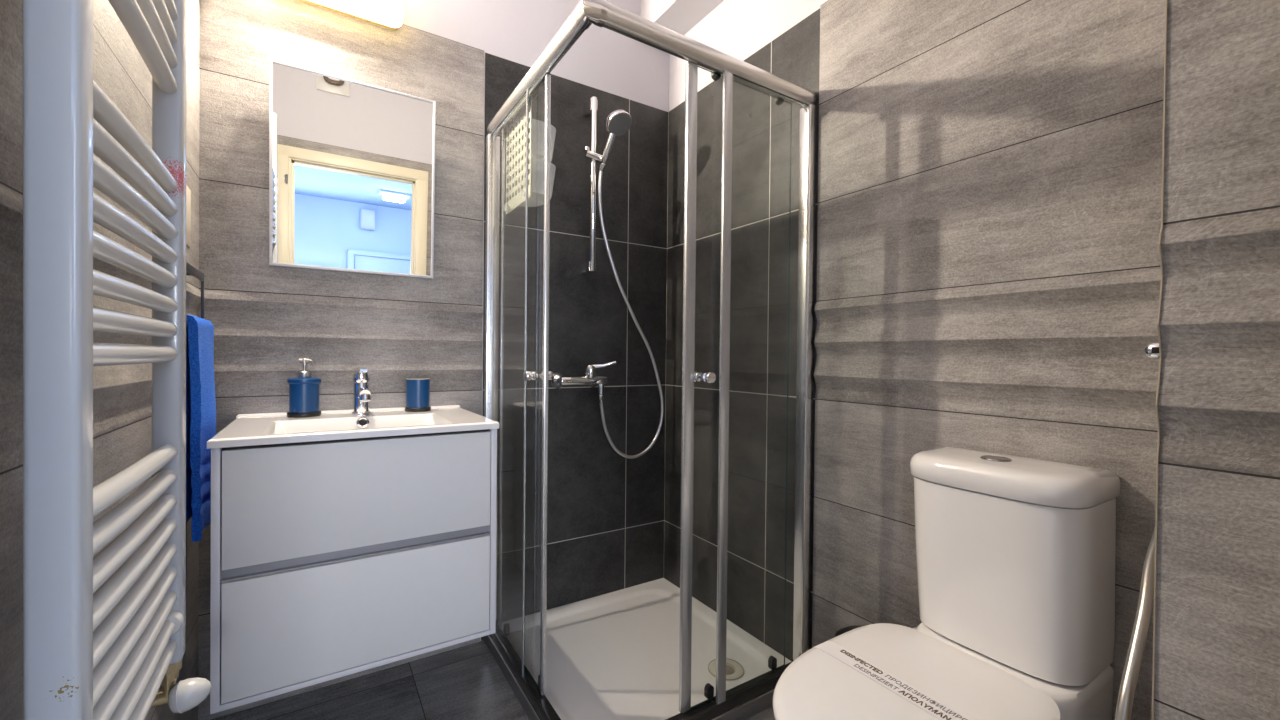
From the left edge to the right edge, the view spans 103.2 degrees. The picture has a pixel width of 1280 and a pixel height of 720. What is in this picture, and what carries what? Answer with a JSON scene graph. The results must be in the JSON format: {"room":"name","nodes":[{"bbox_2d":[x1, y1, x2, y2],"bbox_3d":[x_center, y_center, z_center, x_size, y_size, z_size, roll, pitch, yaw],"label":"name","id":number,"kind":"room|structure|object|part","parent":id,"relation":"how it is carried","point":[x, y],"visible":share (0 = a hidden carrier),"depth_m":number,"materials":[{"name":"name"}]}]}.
{"room":"bathroom","nodes":[
{"label":"bathroom","id":0,"kind":"room"},
{"bbox_2d":[0,0,200,719],"bbox_3d":[-0.734,-0.293,0.533,0.135,2.620,1.978,0,1,-32],"label":"wall","id":1,"kind":"structure","parent":0,"point":[122,394],"depth_m":0.75,"materials":[{"name":"grey tile"}]},
{"bbox_2d":[23,0,210,719],"bbox_3d":[-0.643,-0.221,0.622,0.132,1.565,0.438,0,1,-32],"label":"towel radiator","id":2,"kind":"object","parent":1,"relation":"attached to","point":[102,634],"visible":1,"depth_m":0.51,"materials":[{"name":"metal"}]},
{"bbox_2d":[186,185,190,247],"bbox_3d":[-1.120,-0.356,1.254,0.002,0.145,0.070,0,1,-32],"label":"light switch","id":3,"kind":"object","parent":1,"relation":"attached to","point":[188,191],"visible":0.56,"depth_m":1.26,"materials":[{"name":"plastic"}]},
{"bbox_2d":[186,262,203,325],"bbox_3d":[-1.056,-0.153,1.182,0.034,0.154,0.215,0,1,-32],"label":"towel holder","id":4,"kind":"object","parent":1,"relation":"attached to","point":[190,270],"visible":0.24,"depth_m":1.23,"materials":[{"name":"silver metal"}]},
{"bbox_3d":[-1.101,-0.139,1.276,0.006,0.120,0.008,0,1,-32],"label":"rod","id":5,"kind":"part","parent":4,"relation":"part of","materials":[{"name":"silver metal"}]},
{"bbox_2d":[186,314,215,541],"bbox_3d":[-1.053,0.150,1.206,0.053,0.507,0.214,0,1,-32],"label":"hand towel","id":6,"kind":"object","parent":1,"relation":"attached to","point":[200,384],"visible":0.77,"depth_m":1.16,"materials":[{"name":"blue fabric"}]},
{"bbox_2d":[197,0,668,719],"bbox_3d":[-0.569,-0.304,1.861,1.797,2.620,0.135,0,1,-32],"label":"wall","id":7,"kind":"structure","parent":0,"point":[605,508],"depth_m":1.84,"materials":[{"name":"grey tile"}]},
{"bbox_2d":[297,0,403,29],"bbox_3d":[-0.929,-1.118,1.514,0.408,0.120,0.089,0,1,-32],"label":"wall lamp","id":8,"kind":"object","parent":7,"relation":"attached to","point":[388,14],"visible":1,"depth_m":1.56,"materials":[{"name":"white plastic"}]},
{"bbox_2d":[344,0,397,15],"bbox_3d":[-0.918,-1.118,1.497,0.376,0.088,0.048,0,1,-32],"label":"diffuser","id":9,"kind":"object","parent":8,"relation":"attached to","point":[351,7],"depth_m":1.55,"materials":[{"name":"white plastic"}]},
{"bbox_2d":[269,59,435,278],"bbox_3d":[-0.874,-0.562,1.571,0.443,0.578,0.055,0,1,-32],"label":"mirror","id":10,"kind":"object","parent":7,"relation":"attached to","point":[352,162],"visible":1,"depth_m":1.55,"materials":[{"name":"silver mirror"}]},
{"bbox_2d":[210,429,496,713],"bbox_3d":[-0.766,0.464,1.413,0.602,0.562,0.446,0,1,-32],"label":"vanity cabinet","id":11,"kind":"object","parent":7,"relation":"attached to","point":[331,559],"visible":0.89,"depth_m":1.20,"materials":[{"name":"white laminate"}]},
{"bbox_3d":[-1.014,0.462,1.257,0.016,0.562,0.445,0,1,-32],"label":"panel","id":12,"kind":"part","parent":11,"relation":"part of","materials":[{"name":"white wood"}]},
{"bbox_2d":[207,405,498,448],"bbox_3d":[-0.764,0.203,1.409,0.610,0.092,0.462,0,1,-32],"label":"washbasin","id":13,"kind":"object","parent":11,"relation":"in","point":[256,428],"visible":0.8,"depth_m":1.36,"materials":[{"name":"white ceramic"}]},
{"bbox_2d":[287,358,320,417],"bbox_3d":[-0.967,0.078,1.460,0.083,0.166,0.083,0,1,-32],"label":"soap dispenser","id":14,"kind":"object","parent":13,"relation":"on","point":[304,389],"visible":1,"depth_m":1.43,"materials":[{"name":"blue plastic"}]},
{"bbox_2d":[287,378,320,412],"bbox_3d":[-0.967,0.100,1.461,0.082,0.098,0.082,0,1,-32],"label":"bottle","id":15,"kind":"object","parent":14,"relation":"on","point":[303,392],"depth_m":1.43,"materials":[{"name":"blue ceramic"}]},
{"bbox_2d":[351,369,370,413],"bbox_3d":[-0.821,0.094,1.500,0.052,0.136,0.142,0,1,-32],"label":"tap","id":16,"kind":"object","parent":13,"relation":"on","point":[361,378],"visible":1,"depth_m":1.52,"materials":[{"name":"silver metal"}]},
{"bbox_3d":[-0.824,0.047,1.505,0.046,0.043,0.120,0,1,-32],"label":"lever","id":17,"kind":"part","parent":16,"relation":"part of","materials":[{"name":"silver metal"}]},
{"bbox_3d":[-0.810,0.100,1.486,0.029,0.040,0.107,0,1,-34],"label":"spout","id":18,"kind":"part","parent":16,"relation":"part of","materials":[{"name":"silver metal"}]},
{"bbox_2d":[405,378,430,411],"bbox_3d":[-0.711,0.111,1.623,0.077,0.103,0.077,0,1,-32],"label":"tumbler","id":19,"kind":"object","parent":13,"relation":"on","point":[417,389],"visible":1,"depth_m":1.59,"materials":[{"name":"blue plastic"}]},
{"bbox_3d":[-0.769,0.738,1.416,0.572,0.012,0.445,0,1,-32],"label":"panel","id":20,"kind":"part","parent":11,"relation":"part of","materials":[{"name":"white wood"}]},
{"bbox_3d":[-0.656,0.213,1.241,0.572,0.056,0.004,0,1,-32],"label":"rail","id":21,"kind":"part","parent":11,"relation":"part of","materials":[{"name":"white wood"}]},
{"bbox_3d":[-0.653,0.604,1.234,0.567,0.256,0.019,0,1,-32],"label":"drawer","id":22,"kind":"part","parent":11,"relation":"part of","materials":[{"name":"white laminate"}]},
{"bbox_3d":[-0.650,0.320,1.232,0.567,0.254,0.019,0,1,-32],"label":"drawer","id":23,"kind":"part","parent":11,"relation":"part of","materials":[{"name":"white laminate"}]},
{"bbox_3d":[-0.519,0.465,1.571,0.016,0.562,0.445,0,1,-32],"label":"panel","id":24,"kind":"part","parent":11,"relation":"part of","materials":[{"name":"white wood"}]},
{"bbox_2d":[550,361,615,393],"bbox_3d":[-0.217,0.067,1.950,0.221,0.129,0.130,0,1,-32],"label":"shower mixer","id":25,"kind":"object","parent":7,"relation":"attached to","point":[591,378],"visible":0.98,"depth_m":1.94,"materials":[{"name":"silver metal"}]},
{"bbox_3d":[-0.154,0.036,1.961,0.118,0.067,0.043,0,1,-13],"label":"lever","id":26,"kind":"part","parent":25,"relation":"part of","materials":[{"name":"silver metal"}]},
{"bbox_2d":[582,96,602,273],"bbox_3d":[-0.189,-0.679,1.978,0.080,0.672,0.096,0,1,-32],"label":"slide bar","id":27,"kind":"object","parent":7,"relation":"attached to","point":[590,107],"visible":0.97,"depth_m":1.96,"materials":[{"name":"silver metal"}]},
{"bbox_2d":[601,110,631,162],"bbox_3d":[-0.090,-0.835,1.901,0.099,0.171,0.132,0,1,-32],"label":"shower","id":28,"kind":"object","parent":27,"relation":"attached to","point":[618,122],"visible":1,"depth_m":1.88,"materials":[{"name":"silver metal"}]},
{"bbox_3d":[-0.119,-0.801,1.917,0.027,0.104,0.074,0,1,-43],"label":"handle","id":29,"kind":"part","parent":28,"relation":"part of","materials":[{"name":"silver metal"}]},
{"bbox_2d":[213,640,774,719],"bbox_3d":[-0.059,1.079,1.048,1.797,0.120,2.090,0,1,-32],"label":"floor","id":30,"kind":"structure","parent":0,"point":[467,682],"depth_m":1.52,"materials":[{"name":"tile"}]},
{"bbox_2d":[484,578,791,719],"bbox_3d":[-0.018,0.989,1.699,0.790,0.048,0.790,0,1,-32],"label":"shower tray","id":31,"kind":"object","parent":30,"relation":"on","point":[614,655],"visible":0.83,"depth_m":1.67,"materials":[{"name":"white ceramic"}]},
{"bbox_2d":[484,0,817,719],"bbox_3d":[-0.011,0.063,1.682,0.804,1.808,0.804,0,1,-32],"label":"shower enclosure","id":32,"kind":"object","parent":31,"relation":"on","point":[600,13],"visible":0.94,"depth_m":1.40,"materials":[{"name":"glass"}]},
{"bbox_3d":[-0.432,0.071,1.639,0.005,1.722,0.367,0,1,-32],"label":"fixed panel","id":33,"kind":"part","parent":32,"relation":"part of","materials":[{"name":"clear glass"}]},
{"bbox_2d":[506,96,531,214],"bbox_3d":[-0.358,-0.659,1.679,0.125,0.322,0.240,0,1,-32],"label":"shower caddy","id":34,"kind":"object","parent":32,"relation":"hanging from","point":[518,199],"visible":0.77,"depth_m":1.65,"materials":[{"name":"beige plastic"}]},
{"bbox_3d":[-0.368,0.070,1.568,0.005,1.712,0.385,0,1,-32],"label":"sliding door","id":35,"kind":"part","parent":32,"relation":"part of","materials":[{"name":"clear glass"}]},
{"bbox_3d":[-0.335,0.949,1.498,0.032,0.034,0.784,0,1,-32],"label":"rail","id":36,"kind":"part","parent":32,"relation":"part of","materials":[{"name":"silver metal"}]},
{"bbox_3d":[-0.331,-0.813,1.502,0.042,0.054,0.732,0,1,-32],"label":"rail","id":37,"kind":"part","parent":32,"relation":"part of","materials":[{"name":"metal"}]},
{"bbox_3d":[-0.290,0.045,1.446,0.081,0.030,0.030,0,1,-32],"label":"door knob","id":38,"kind":"part","parent":32,"relation":"part of","materials":[{"name":"silver metal"}]},
{"bbox_2d":[598,163,663,458],"bbox_3d":[-0.035,-0.176,2.058,0.333,1.158,0.049,0,1,-40],"label":"shower hose","id":39,"kind":"object","parent":32,"relation":"in","point":[602,166],"visible":1,"depth_m":2.03,"materials":[{"name":"silver metal"}]},
{"bbox_3d":[0.168,0.046,1.367,0.030,0.030,0.081,0,1,-32],"label":"door knob","id":40,"kind":"part","parent":32,"relation":"part of","materials":[{"name":"silver metal"}]},
{"bbox_3d":[0.221,-0.806,1.379,0.732,0.054,0.042,0,1,-32],"label":"rail","id":41,"kind":"part","parent":32,"relation":"part of","materials":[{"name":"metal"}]},
{"bbox_3d":[0.197,0.955,1.390,0.752,0.034,0.032,0,1,-32],"label":"rail","id":42,"kind":"part","parent":32,"relation":"part of","materials":[{"name":"silver metal"}]},
{"bbox_3d":[0.289,0.078,1.444,0.383,1.712,0.005,0,1,-32],"label":"sliding door","id":43,"kind":"part","parent":32,"relation":"part of","materials":[{"name":"clear glass"}]},
{"bbox_3d":[0.375,0.080,1.478,0.312,1.722,0.005,0,1,-32],"label":"fixed panel","id":44,"kind":"part","parent":32,"relation":"part of","materials":[{"name":"clear glass"}]},
{"bbox_2d":[835,625,861,636],"bbox_3d":[0.571,0.861,1.302,0.145,0.324,0.145,0,1,-32],"label":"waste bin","id":45,"kind":"object","parent":30,"relation":"on","point":[849,628],"visible":0.09,"depth_m":1.33,"materials":[{"name":"black plastic"}]},
{"bbox_2d":[773,446,1119,719],"bbox_3d":[0.532,0.613,0.931,0.672,0.825,0.358,0,1,-32],"label":"toilet","id":46,"kind":"object","parent":30,"relation":"on","point":[1015,555],"visible":0.98,"depth_m":0.93,"materials":[{"name":"white ceramic"}]},
{"bbox_2d":[814,641,971,719],"bbox_3d":[0.463,0.586,0.887,0.044,0.018,0.368,0,1,-32],"label":"band","id":47,"kind":"object","parent":46,"relation":"on","point":[924,701],"visible":1,"depth_m":0.90,"materials":[{"name":"white paper"}]},
{"bbox_3d":[0.453,0.591,0.881,0.484,0.024,0.358,0,1,-32],"label":"seat lid","id":48,"kind":"part","parent":46,"relation":"part of","materials":[{"name":"white plastic"}]},
{"bbox_3d":[0.739,0.231,1.042,0.206,0.054,0.319,0,1,-32],"label":"cistern lid","id":49,"kind":"part","parent":46,"relation":"part of","materials":[{"name":"white ceramic"}]},
{"bbox_2d":[640,0,723,34],"bbox_3d":[0.566,-1.481,1.406,0.153,0.234,1.866,0,1,-32],"label":"ceiling","id":50,"kind":"structure","parent":0,"point":[680,16],"depth_m":2.03,"materials":[{"name":"white paint"}]},
{"bbox_2d":[664,0,1164,719],"bbox_3d":[0.686,-0.287,1.434,0.135,2.620,1.978,0,1,-32],"label":"wall","id":51,"kind":"structure","parent":0,"point":[988,215],"depth_m":1.32,"materials":[{"name":"grey tile"}]},
{"bbox_2d":[1154,0,1279,719],"bbox_3d":[0.883,-0.162,0.651,0.417,2.386,0.218,0,1,-32],"label":"wall pillar","id":52,"kind":"structure","parent":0,"point":[1217,630],"depth_m":0.59,"materials":[{"name":"grey tile"}]},
{"bbox_2d":[1115,528,1154,719],"bbox_3d":[0.797,0.396,0.767,0.406,0.666,0.043,0,1,-36],"label":"flexible hose","id":53,"kind":"object","parent":52,"relation":"attached to","point":[1128,684],"visible":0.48,"depth_m":0.70,"materials":[{"name":"metal"}]},
{"bbox_2d":[1143,342,1158,358],"bbox_3d":[0.673,-0.013,0.664,0.024,0.023,0.020,0,1,-32],"label":"robe hook","id":54,"kind":"object","parent":52,"relation":"attached to","point":[1151,350],"visible":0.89,"depth_m":0.66,"materials":[{"name":"silver metal"}]},
{"bbox_2d":[1152,0,1166,719],"bbox_3d":[0.652,-0.021,0.636,0.018,2.100,0.002,0,1,-32],"label":"trim","id":55,"kind":"structure","parent":52,"relation":"attached to","point":[1165,36],"depth_m":0.64,"materials":[{"name":"silver metal"}]}
]}

